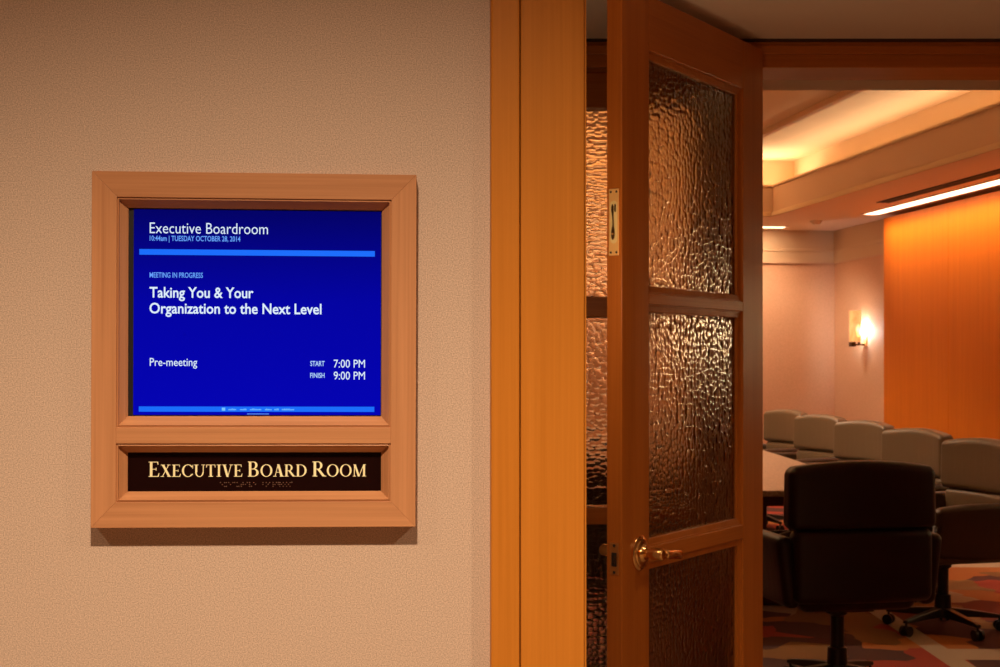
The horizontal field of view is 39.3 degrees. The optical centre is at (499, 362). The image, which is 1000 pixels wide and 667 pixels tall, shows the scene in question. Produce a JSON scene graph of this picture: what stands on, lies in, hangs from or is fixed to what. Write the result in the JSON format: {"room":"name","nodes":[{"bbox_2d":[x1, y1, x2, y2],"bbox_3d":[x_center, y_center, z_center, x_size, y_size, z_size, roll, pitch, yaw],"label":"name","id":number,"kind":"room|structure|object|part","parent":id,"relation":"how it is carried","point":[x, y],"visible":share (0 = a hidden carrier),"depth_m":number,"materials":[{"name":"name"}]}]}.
{"room":"hotel corridor","nodes":[
{"label":"hotel corridor","id":0,"kind":"room"},
{"bbox_2d":[0,0,489,666],"bbox_3d":[-1.705,0.100,1.990,3.394,2.700,0.160,0,0,-4],"label":"wall","id":1,"kind":"structure","parent":0,"point":[384,87],"depth_m":2.00,"materials":[{"name":"paint"}]},
{"bbox_2d":[91,171,416,527],"bbox_3d":[-0.346,-0.018,1.986,0.457,0.502,0.028,0,0,-4],"label":"room sign","id":2,"kind":"object","parent":1,"relation":"attached to","point":[241,375],"visible":1,"depth_m":1.99,"materials":[{"name":"brown wood"}]},
{"bbox_3d":[-0.532,0.154,1.974,0.013,0.082,0.026,0,0,-4],"label":"moulding","id":3,"kind":"part","parent":2,"relation":"part of","materials":[{"name":"brown wood"}]},
{"bbox_3d":[-0.531,-0.071,1.974,0.013,0.322,0.026,0,0,-4],"label":"moulding","id":4,"kind":"part","parent":2,"relation":"part of","materials":[{"name":"brown wood"}]},
{"bbox_3d":[-0.347,0.214,1.986,0.453,0.036,0.028,0,0,-4],"label":"rail","id":5,"kind":"part","parent":2,"relation":"part of","materials":[{"name":"brown wood"}]},
{"bbox_3d":[-0.347,0.189,1.986,0.383,0.013,0.026,0,0,-4],"label":"moulding","id":6,"kind":"part","parent":2,"relation":"part of","materials":[{"name":"brown wood"}]},
{"bbox_3d":[-0.347,0.083,1.987,0.383,0.015,0.026,0,0,-4],"label":"moulding","id":7,"kind":"part","parent":2,"relation":"part of","materials":[{"name":"brown wood"}]},
{"bbox_3d":[-0.347,0.102,1.986,0.383,0.023,0.028,0,0,-4],"label":"rail","id":8,"kind":"part","parent":2,"relation":"part of","materials":[{"name":"brown wood"}]},
{"bbox_3d":[-0.345,-0.250,1.986,0.453,0.036,0.028,0,0,-4],"label":"rail","id":9,"kind":"part","parent":2,"relation":"part of","materials":[{"name":"brown wood"}]},
{"bbox_3d":[-0.347,0.120,1.987,0.383,0.013,0.026,0,0,-4],"label":"moulding","id":10,"kind":"part","parent":2,"relation":"part of","materials":[{"name":"brown wood"}]},
{"bbox_3d":[-0.348,0.155,1.996,0.356,0.055,0.008,0,0,-4],"label":"name plate","id":11,"kind":"part","parent":2,"relation":"part of","materials":[{"name":"black"}]},
{"bbox_3d":[-0.346,-0.225,1.987,0.383,0.013,0.026,0,0,-4],"label":"moulding","id":12,"kind":"part","parent":2,"relation":"part of","materials":[{"name":"brown wood"}]},
{"bbox_3d":[-0.163,0.155,1.999,0.014,0.082,0.026,0,0,-4],"label":"moulding","id":13,"kind":"part","parent":2,"relation":"part of","materials":[{"name":"brown wood"}]},
{"bbox_3d":[-0.162,-0.070,1.999,0.014,0.322,0.026,0,0,-4],"label":"moulding","id":14,"kind":"part","parent":2,"relation":"part of","materials":[{"name":"brown wood"}]},
{"bbox_2d":[490,0,519,666],"bbox_3d":[0.006,0.100,2.015,0.041,2.700,0.036,0,0,-4],"label":"trim","id":15,"kind":"structure","parent":1,"relation":"attached to","point":[504,14],"depth_m":2.00,"materials":[{"name":"orange wood"}]},
{"bbox_2d":[586,0,999,38],"bbox_3d":[1.350,-1.065,3.390,2.900,0.080,2.480,0,0,0],"label":"ceiling","id":16,"kind":"structure","parent":0,"point":[741,19],"depth_m":4.17,"materials":[{"name":"beige paint"}]},
{"bbox_2d":[763,263,834,443],"bbox_3d":[0.376,-0.325,14.437,6.400,3.550,0.150,0,0,-9],"label":"wall","id":17,"kind":"structure","parent":0,"point":[799,299],"depth_m":14.79,"materials":[{"name":"paint"}]},
{"bbox_2d":[763,248,832,251],"bbox_3d":[0.390,-1.190,14.343,6.400,0.030,0.012,0,0,-9],"label":"trim","id":18,"kind":"structure","parent":17,"relation":"attached to","point":[764,249],"depth_m":14.76,"materials":[{"name":"beige paint"}]},
{"bbox_2d":[763,262,832,263],"bbox_3d":[0.390,-1.056,14.344,6.400,0.013,0.010,0,0,-9],"label":"trim","id":19,"kind":"structure","parent":17,"relation":"attached to","point":[763,262],"depth_m":14.77,"materials":[{"name":"beige paint"}]},
{"bbox_2d":[763,230,833,262],"bbox_3d":[0.388,-1.228,14.356,6.400,0.345,0.014,0,0,-9],"label":"trim","id":20,"kind":"structure","parent":17,"relation":"attached to","point":[781,239],"depth_m":14.77,"materials":[{"name":"beige paint"}]},
{"bbox_2d":[835,255,883,421],"bbox_3d":[4.388,-0.325,9.899,0.150,3.550,10.342,0,0,-9],"label":"wall","id":21,"kind":"structure","parent":0,"point":[859,284],"depth_m":14.16,"materials":[{"name":"paint"}]},
{"bbox_2d":[849,310,866,346],"bbox_3d":[3.586,-0.344,14.037,0.182,0.361,0.190,0,0,27],"label":"wall sconce","id":22,"kind":"object","parent":21,"relation":"attached to","point":[854,315],"visible":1,"depth_m":13.99,"materials":[{"name":"beige glass"}]},
{"bbox_3d":[3.542,-0.367,14.039,0.067,0.315,0.230,0,0,-9],"label":"lamp shade","id":23,"kind":"part","parent":22,"relation":"part of","materials":[{"name":"beige glass"}]},
{"bbox_3d":[3.666,-0.280,14.058,0.012,0.220,0.090,0,0,-9],"label":"wall plate","id":24,"kind":"part","parent":22,"relation":"part of","materials":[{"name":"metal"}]},
{"bbox_2d":[833,239,883,251],"bbox_3d":[4.306,-1.190,9.810,0.012,0.030,10.140,0,0,-9],"label":"trim","id":25,"kind":"structure","parent":21,"relation":"attached to","point":[880,240],"depth_m":14.17,"materials":[{"name":"beige paint"}]},
{"bbox_2d":[833,253,883,263],"bbox_3d":[4.307,-1.056,9.811,0.010,0.013,10.142,0,0,-9],"label":"trim","id":26,"kind":"structure","parent":21,"relation":"attached to","point":[883,253],"depth_m":14.18,"materials":[{"name":"beige paint"}]},
{"bbox_2d":[834,219,883,261],"bbox_3d":[4.318,-1.228,9.817,0.014,0.345,10.154,0,0,-9],"label":"trim","id":27,"kind":"structure","parent":21,"relation":"attached to","point":[871,231],"depth_m":14.18,"materials":[{"name":"beige paint"}]},
{"bbox_2d":[884,191,999,438],"bbox_3d":[4.098,0.043,10.665,0.161,2.815,5.200,0,0,-9],"label":"wood wall panel","id":28,"kind":"object","parent":21,"relation":"attached to","point":[942,262],"visible":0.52,"depth_m":12.01,"materials":[{"name":"brown wood"}]},
{"bbox_3d":[3.802,-0.033,12.592,0.160,2.665,1.297,0,0,-9],"label":"veneer panel","id":29,"kind":"part","parent":28,"relation":"part of","materials":[{"name":"brown wood"}]},
{"bbox_3d":[3.999,-0.033,11.307,0.160,2.665,1.297,0,0,-9],"label":"veneer panel","id":30,"kind":"part","parent":28,"relation":"part of","materials":[{"name":"brown wood"}]},
{"bbox_2d":[763,90,972,160],"bbox_3d":[1.161,-2.020,9.338,6.400,0.100,10.168,0,0,-9],"label":"ceiling","id":31,"kind":"structure","parent":0,"point":[866,111],"depth_m":11.10,"materials":[{"name":"beige paint"}]},
{"bbox_2d":[763,90,863,137],"bbox_3d":[1.142,-1.946,9.527,2.940,0.048,5.930,0,0,-9],"label":"trim","id":32,"kind":"structure","parent":31,"relation":"attached to","point":[844,94],"depth_m":10.76,"materials":[{"name":"beige paint"}]},
{"bbox_2d":[763,90,999,184],"bbox_3d":[1.142,-1.745,9.527,4.740,0.450,7.730,0,0,-9],"label":"trim","id":33,"kind":"structure","parent":31,"relation":"attached to","point":[774,172],"depth_m":11.59,"materials":[{"name":"beige paint"}]},
{"bbox_2d":[763,506,999,666],"bbox_3d":[1.161,1.500,9.337,6.800,0.100,10.571,0,0,-9],"label":"floor","id":34,"kind":"structure","parent":0,"point":[788,633],"depth_m":7.48,"materials":[{"name":"carpet"}]},
{"bbox_2d":[763,450,804,604],"bbox_3d":[1.250,1.070,10.320,1.700,0.760,5.500,0,0,0],"label":"table","id":35,"kind":"object","parent":34,"relation":"on","point":[775,466],"visible":0.05,"depth_m":8.47,"materials":[{"name":"stone"}]},
{"bbox_2d":[763,409,807,529],"bbox_3d":[2.306,0.931,12.317,0.648,1.038,0.749,0,0,-18],"label":"chair","id":36,"kind":"object","parent":34,"relation":"on","point":[778,425],"visible":0.24,"depth_m":12.40,"materials":[{"name":"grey leather"}]},
{"bbox_3d":[2.358,1.354,12.151,0.055,0.056,0.281,0,0,-18],"label":"leg","id":37,"kind":"part","parent":36,"relation":"part of","materials":[{"name":"black metal"}]},
{"bbox_3d":[2.478,1.354,12.323,0.280,0.056,0.055,0,0,-2],"label":"leg","id":38,"kind":"part","parent":36,"relation":"part of","materials":[{"name":"black metal"}]},
{"bbox_2d":[766,441,794,448],"bbox_3d":[2.554,0.858,12.398,0.122,0.308,0.626,0,0,-18],"label":"cushion","id":39,"kind":"object","parent":36,"relation":"on","point":[770,444],"depth_m":12.48,"materials":[{"name":"brown leather"}]},
{"bbox_3d":[2.403,0.883,12.010,0.520,0.304,0.105,0,0,-18],"label":"armrest","id":40,"kind":"part","parent":36,"relation":"part of","materials":[{"name":"brown leather"}]},
{"bbox_2d":[763,409,807,442],"bbox_3d":[2.546,0.558,12.395,0.140,0.292,0.664,0,0,-18],"label":"cushion","id":41,"kind":"object","parent":36,"relation":"on","point":[778,425],"depth_m":12.45,"materials":[{"name":"brown leather"}]},
{"bbox_2d":[771,414,846,537],"bbox_3d":[2.339,0.931,11.109,0.648,1.038,0.749,0,0,-20],"label":"chair","id":42,"kind":"object","parent":34,"relation":"on","point":[813,434],"visible":0.18,"depth_m":11.20,"materials":[{"name":"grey leather"}]},
{"bbox_3d":[2.188,1.354,11.200,0.280,0.056,0.055,0,0,32],"label":"leg","id":43,"kind":"part","parent":42,"relation":"part of","materials":[{"name":"black metal"}]},
{"bbox_3d":[2.226,0.883,11.410,0.520,0.304,0.105,0,0,-20],"label":"armrest","id":44,"kind":"part","parent":42,"relation":"part of","materials":[{"name":"brown leather"}]},
{"bbox_3d":[2.202,1.354,10.995,0.280,0.056,0.055,0,0,-40],"label":"leg","id":45,"kind":"part","parent":42,"relation":"part of","materials":[{"name":"black metal"}]},
{"bbox_2d":[797,449,833,459],"bbox_3d":[2.584,0.858,11.198,0.122,0.308,0.626,0,0,-20],"label":"cushion","id":46,"kind":"object","parent":42,"relation":"on","point":[801,453],"depth_m":11.25,"materials":[{"name":"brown leather"}]},
{"bbox_3d":[2.446,0.883,10.805,0.520,0.304,0.105,0,0,-20],"label":"armrest","id":47,"kind":"part","parent":42,"relation":"part of","materials":[{"name":"brown leather"}]},
{"bbox_2d":[793,414,846,451],"bbox_3d":[2.576,0.558,11.195,0.140,0.292,0.664,0,0,-20],"label":"cushion","id":48,"kind":"object","parent":42,"relation":"on","point":[815,432],"depth_m":11.23,"materials":[{"name":"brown leather"}]},
{"bbox_2d":[805,420,894,463],"bbox_3d":[2.387,0.931,9.963,0.648,1.038,0.749,0,0,-19],"label":"chair","id":49,"kind":"object","parent":34,"relation":"on","point":[855,439],"visible":0.15,"depth_m":10.06,"materials":[{"name":"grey leather"}]},
{"bbox_2d":[833,420,894,459],"bbox_3d":[2.626,0.558,10.045,0.140,0.292,0.664,0,0,-19],"label":"cushion","id":50,"kind":"object","parent":49,"relation":"on","point":[855,439],"depth_m":10.06,"materials":[{"name":"brown leather"}]},
{"bbox_2d":[763,460,941,666],"bbox_3d":[1.491,0.931,6.183,0.749,1.038,0.648,0,0,-10],"label":"chair","id":51,"kind":"object","parent":34,"relation":"on","point":[860,540],"visible":0.94,"depth_m":5.88,"materials":[{"name":"brown leather"}]},
{"bbox_3d":[1.173,0.883,6.130,0.105,0.304,0.520,0,0,-10],"label":"armrest","id":52,"kind":"part","parent":51,"relation":"part of","materials":[{"name":"brown leather"}]},
{"bbox_3d":[1.403,1.354,6.337,0.055,0.056,0.280,0,0,-30],"label":"leg","id":53,"kind":"part","parent":51,"relation":"part of","materials":[{"name":"black metal"}]},
{"bbox_3d":[1.318,1.354,6.154,0.281,0.056,0.055,0,0,-10],"label":"leg","id":54,"kind":"part","parent":51,"relation":"part of","materials":[{"name":"black metal"}]},
{"bbox_3d":[1.487,1.005,6.206,0.530,0.146,0.520,0,0,-10],"label":"seat","id":55,"kind":"part","parent":51,"relation":"part of","materials":[{"name":"brown leather"}]},
{"bbox_3d":[1.490,1.068,6.186,0.220,0.020,0.280,0,0,-10],"label":"tilt plate","id":56,"kind":"part","parent":51,"relation":"part of","materials":[{"name":"black metal"}]},
{"bbox_3d":[1.650,1.354,6.115,0.280,0.056,0.055,0,0,24],"label":"leg","id":57,"kind":"part","parent":51,"relation":"part of","materials":[{"name":"black metal"}]},
{"bbox_2d":[783,460,935,530],"bbox_3d":[1.534,0.558,5.935,0.664,0.292,0.140,0,0,-10],"label":"chair back","id":58,"kind":"object","parent":51,"relation":"on","point":[850,495],"depth_m":5.87,"materials":[{"name":"brown leather"}]},
{"bbox_2d":[789,528,931,603],"bbox_3d":[1.536,0.858,5.926,0.626,0.308,0.122,0,0,-10],"label":"cushion","id":59,"kind":"object","parent":51,"relation":"on","point":[827,565],"depth_m":5.87,"materials":[{"name":"brown leather"}]},
{"bbox_3d":[1.607,1.354,6.316,0.055,0.056,0.280,0,0,42],"label":"leg","id":60,"kind":"part","parent":51,"relation":"part of","materials":[{"name":"black metal"}]},
{"bbox_3d":[1.807,0.883,6.242,0.105,0.304,0.520,0,0,-10],"label":"armrest","id":61,"kind":"part","parent":51,"relation":"part of","materials":[{"name":"brown leather"}]},
{"bbox_2d":[881,428,952,601],"bbox_3d":[2.406,0.931,8.767,0.648,1.038,0.749,0,0,-18],"label":"chair","id":62,"kind":"object","parent":34,"relation":"on","point":[912,445],"visible":0.11,"depth_m":8.80,"materials":[{"name":"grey leather"}]},
{"bbox_2d":[881,428,952,477],"bbox_3d":[2.646,0.558,8.845,0.140,0.292,0.664,0,0,-18],"label":"cushion","id":63,"kind":"object","parent":62,"relation":"on","point":[912,445],"depth_m":8.82,"materials":[{"name":"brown leather"}]},
{"bbox_2d":[935,477,940,483],"bbox_3d":[2.654,0.858,8.848,0.122,0.308,0.626,0,0,-18],"label":"cushion","id":64,"kind":"object","parent":62,"relation":"on","point":[937,479],"depth_m":8.59,"materials":[{"name":"brown leather"}]},
{"bbox_3d":[2.503,0.883,8.460,0.520,0.304,0.105,0,0,-18],"label":"armrest","id":65,"kind":"part","parent":62,"relation":"part of","materials":[{"name":"brown leather"}]},
{"bbox_2d":[882,438,999,640],"bbox_3d":[2.407,0.931,7.601,0.648,1.038,0.749,0,0,-15],"label":"chair","id":66,"kind":"object","parent":34,"relation":"on","point":[967,523],"visible":0.72,"depth_m":7.52,"materials":[{"name":"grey leather"}]},
{"bbox_3d":[2.264,1.354,7.705,0.280,0.056,0.055,0,0,37],"label":"leg","id":67,"kind":"part","parent":66,"relation":"part of","materials":[{"name":"black metal"}]},
{"bbox_3d":[2.261,1.354,7.500,0.280,0.056,0.055,0,0,-35],"label":"leg","id":68,"kind":"part","parent":66,"relation":"part of","materials":[{"name":"black metal"}]},
{"bbox_3d":[2.321,0.883,7.911,0.520,0.304,0.105,0,0,-15],"label":"armrest","id":69,"kind":"part","parent":66,"relation":"part of","materials":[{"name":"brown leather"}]},
{"bbox_3d":[2.451,1.354,7.432,0.055,0.056,0.281,0,0,-15],"label":"leg","id":70,"kind":"part","parent":66,"relation":"part of","materials":[{"name":"black metal"}]},
{"bbox_3d":[2.487,0.883,7.289,0.520,0.304,0.105,0,0,-15],"label":"armrest","id":71,"kind":"part","parent":66,"relation":"part of","materials":[{"name":"brown leather"}]},
{"bbox_3d":[2.385,1.005,7.595,0.520,0.146,0.530,0,0,-15],"label":"seat","id":72,"kind":"part","parent":66,"relation":"part of","materials":[{"name":"brown leather"}]},
{"bbox_2d":[941,438,999,493],"bbox_3d":[2.651,0.558,7.666,0.140,0.292,0.664,0,0,-15],"label":"cushion","id":73,"kind":"object","parent":66,"relation":"on","point":[968,465],"depth_m":7.72,"materials":[{"name":"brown leather"}]},
{"bbox_2d":[945,487,999,506],"bbox_3d":[2.659,0.858,7.668,0.122,0.308,0.626,0,0,-15],"label":"cushion","id":74,"kind":"object","parent":66,"relation":"on","point":[953,495],"depth_m":7.74,"materials":[{"name":"brown leather"}]},
{"bbox_3d":[2.579,1.354,7.597,0.280,0.056,0.055,0,0,1],"label":"leg","id":75,"kind":"part","parent":66,"relation":"part of","materials":[{"name":"black metal"}]},
{"bbox_2d":[763,149,999,230],"bbox_3d":[3.741,-1.460,9.735,1.180,0.120,10.168,0,0,-9],"label":"ceiling","id":76,"kind":"structure","parent":0,"point":[842,212],"depth_m":11.99,"materials":[{"name":"beige paint"}]},
{"bbox_2d":[810,220,821,224],"bbox_3d":[3.109,-1.379,13.770,0.120,0.042,0.120,0,0,0],"label":"smoke detector","id":77,"kind":"object","parent":76,"relation":"attached to","point":[814,222],"visible":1,"depth_m":13.73,"materials":[{"name":"beige plastic"}]},
{"bbox_2d":[763,105,999,214],"bbox_3d":[1.142,-1.534,9.527,4.080,0.272,7.070,0,0,-9],"label":"ceiling beam","id":78,"kind":"structure","parent":76,"relation":"attached to","point":[981,129],"depth_m":10.66,"materials":[{"name":"beige paint"}]},
{"bbox_2d":[763,101,999,186],"bbox_3d":[1.142,-1.681,9.527,4.080,0.022,7.070,0,0,-9],"label":"trim","id":79,"kind":"structure","parent":78,"relation":"attached to","point":[996,104],"depth_m":10.62,"materials":[{"name":"beige paint"}]},
{"bbox_2d":[763,142,999,216],"bbox_3d":[1.142,-1.409,9.527,4.010,0.042,7.000,0,0,-9],"label":"trim","id":80,"kind":"structure","parent":76,"relation":"attached to","point":[995,146],"depth_m":10.63,"materials":[{"name":"beige paint"}]},
{"bbox_2d":[860,178,999,214],"bbox_3d":[3.853,-1.396,10.718,0.176,0.008,4.964,0,0,-9],"label":"recessed light","id":81,"kind":"object","parent":76,"relation":"in","point":[995,182],"visible":1,"depth_m":11.81,"materials":[{"name":"beige plastic"}]},
{"bbox_2d":[876,169,999,202],"bbox_3d":[3.683,-1.396,9.913,0.111,0.008,4.620,0,0,-9],"label":"ceiling vent","id":82,"kind":"object","parent":76,"relation":"in","point":[994,172],"visible":1,"depth_m":11.06,"materials":[{"name":"black"}]},
{"bbox_2d":[763,80,999,89],"bbox_3d":[0.990,-1.518,4.715,1.820,1.165,0.170,0,0,0],"label":"wall","id":83,"kind":"structure","parent":0,"point":[767,84],"depth_m":4.71,"materials":[{"name":"beige paint"}]},
{"bbox_2d":[586,73,606,666],"bbox_3d":[0.403,0.258,4.550,0.605,2.385,0.090,0,0,0],"label":"door","id":84,"kind":"structure","parent":83,"relation":"in","point":[596,83],"depth_m":4.54,"materials":[{"name":"glass"}]},
{"bbox_3d":[0.390,0.492,4.550,0.420,0.055,0.090,0,0,0],"label":"rail","id":85,"kind":"part","parent":84,"relation":"part of","materials":[{"name":"brown wood"}]},
{"bbox_3d":[0.390,-0.181,4.550,0.420,0.066,0.090,0,0,0],"label":"rail","id":86,"kind":"part","parent":84,"relation":"part of","materials":[{"name":"brown wood"}]},
{"bbox_3d":[0.390,-0.878,4.550,0.420,0.113,0.090,0,0,0],"label":"rail","id":87,"kind":"part","parent":84,"relation":"part of","materials":[{"name":"brown wood"}]},
{"bbox_3d":[0.390,0.855,4.546,0.420,0.670,0.006,0,0,0],"label":"glass pane","id":88,"kind":"part","parent":84,"relation":"part of","materials":[{"name":"black"}]},
{"bbox_3d":[0.390,0.159,4.546,0.420,0.613,0.006,0,0,0],"label":"glass pane","id":89,"kind":"part","parent":84,"relation":"part of","materials":[{"name":"beige"}]},
{"bbox_3d":[0.390,-0.518,4.546,0.420,0.608,0.006,0,0,0],"label":"glass pane","id":90,"kind":"part","parent":84,"relation":"part of","materials":[{"name":"beige"}]},
{"bbox_2d":[586,42,999,79],"bbox_3d":[1.350,-0.976,4.530,2.500,0.082,0.200,0,0,0],"label":"trim","id":91,"kind":"structure","parent":83,"relation":"attached to","point":[775,67],"depth_m":4.43,"materials":[{"name":"brown wood"}]},
{"bbox_2d":[586,39,999,41],"bbox_3d":[1.350,-1.021,4.527,2.500,0.008,0.206,0,0,0],"label":"trim","id":92,"kind":"structure","parent":83,"relation":"attached to","point":[587,40],"depth_m":4.42,"materials":[{"name":"brown wood"}]},
{"bbox_3d":[0.503,-1.460,13.678,4.185,0.120,1.986,0,0,0],"label":"ceiling","id":93,"kind":"structure","parent":0,"visible":0},
{"bbox_2d":[763,226,788,228],"bbox_3d":[1.684,-1.396,14.219,2.544,0.008,0.176,0,0,-9],"label":"recessed light","id":94,"kind":"object","parent":93,"relation":"in","point":[777,227],"visible":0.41,"depth_m":14.40,"materials":[{"name":"beige plastic"}]},
{"bbox_3d":[0.900,1.500,1.415,9.000,0.100,6.430,0,0,0],"label":"floor","id":95,"kind":"structure","parent":0,"visible":0},
{"bbox_3d":[0.765,0.258,4.530,0.121,2.385,0.200,0,0,0],"label":"trim","id":96,"kind":"structure","parent":95,"relation":"on","visible":0},
{"bbox_2d":[599,0,762,666],"bbox_3d":[0.552,0.227,4.022,0.187,2.422,0.956,0,0,33],"label":"door","id":97,"kind":"structure","parent":96,"relation":"attached to","point":[683,550],"depth_m":3.97,"materials":[{"name":"brown wood"}]},
{"bbox_3d":[0.293,-0.365,3.630,0.012,0.092,0.006,0,0,33],"label":"bolt lever","id":98,"kind":"part","parent":97,"relation":"part of","materials":[{"name":"gold metal"}]},
{"bbox_3d":[0.297,0.508,3.632,0.027,0.083,0.002,0,0,33],"label":"latch plate","id":99,"kind":"part","parent":97,"relation":"part of","materials":[{"name":"gold metal"}]},
{"bbox_3d":[0.378,0.502,3.696,0.020,0.092,0.092,0,0,33],"label":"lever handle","id":100,"kind":"part","parent":97,"relation":"part of","materials":[{"name":"gold metal"}]},
{"bbox_3d":[0.455,0.511,3.723,0.018,0.033,0.122,0,0,33],"label":"lever","id":101,"kind":"part","parent":97,"relation":"part of","materials":[{"name":"gold metal"}]},
{"bbox_3d":[0.551,0.863,4.021,0.006,0.625,0.596,0,0,33],"label":"glass pane","id":102,"kind":"part","parent":97,"relation":"part of","materials":[{"name":"beige"}]},
{"bbox_3d":[0.551,0.168,4.021,0.006,0.620,0.596,0,0,33],"label":"glass pane","id":103,"kind":"part","parent":97,"relation":"part of","materials":[{"name":"beige"}]},
{"bbox_3d":[0.551,-0.512,4.021,0.006,0.620,0.596,0,0,33],"label":"glass pane","id":104,"kind":"part","parent":97,"relation":"part of","materials":[{"name":"beige"}]},
{"bbox_3d":[0.551,0.514,4.021,0.045,0.042,0.626,0,0,33],"label":"rail","id":105,"kind":"part","parent":97,"relation":"part of","materials":[{"name":"brown wood"}]},
{"bbox_3d":[0.551,-0.172,4.021,0.045,0.030,0.626,0,0,33],"label":"rail","id":106,"kind":"part","parent":97,"relation":"part of","materials":[{"name":"brown wood"}]},
{"bbox_3d":[0.551,-0.910,4.021,0.045,0.147,0.626,0,0,33],"label":"rail","id":107,"kind":"part","parent":97,"relation":"part of","materials":[{"name":"brown wood"}]},
{"bbox_3d":[0.025,0.212,3.310,0.150,2.475,2.240,0,0,0],"label":"wall","id":108,"kind":"structure","parent":0,"visible":0},
{"bbox_2d":[520,0,583,666],"bbox_3d":[0.069,0.100,2.097,0.092,2.700,0.182,0,0,-4],"label":"trim","id":109,"kind":"structure","parent":108,"relation":"attached to","point":[551,31],"depth_m":2.01,"materials":[{"name":"orange wood"}]},
{"bbox_2d":[584,0,585,666],"bbox_3d":[0.117,0.100,2.098,0.003,2.700,0.166,0,0,-4],"label":"trim","id":110,"kind":"structure","parent":108,"relation":"attached to","point":[584,0],"depth_m":2.02,"materials":[{"name":"orange wood"}]}
]}

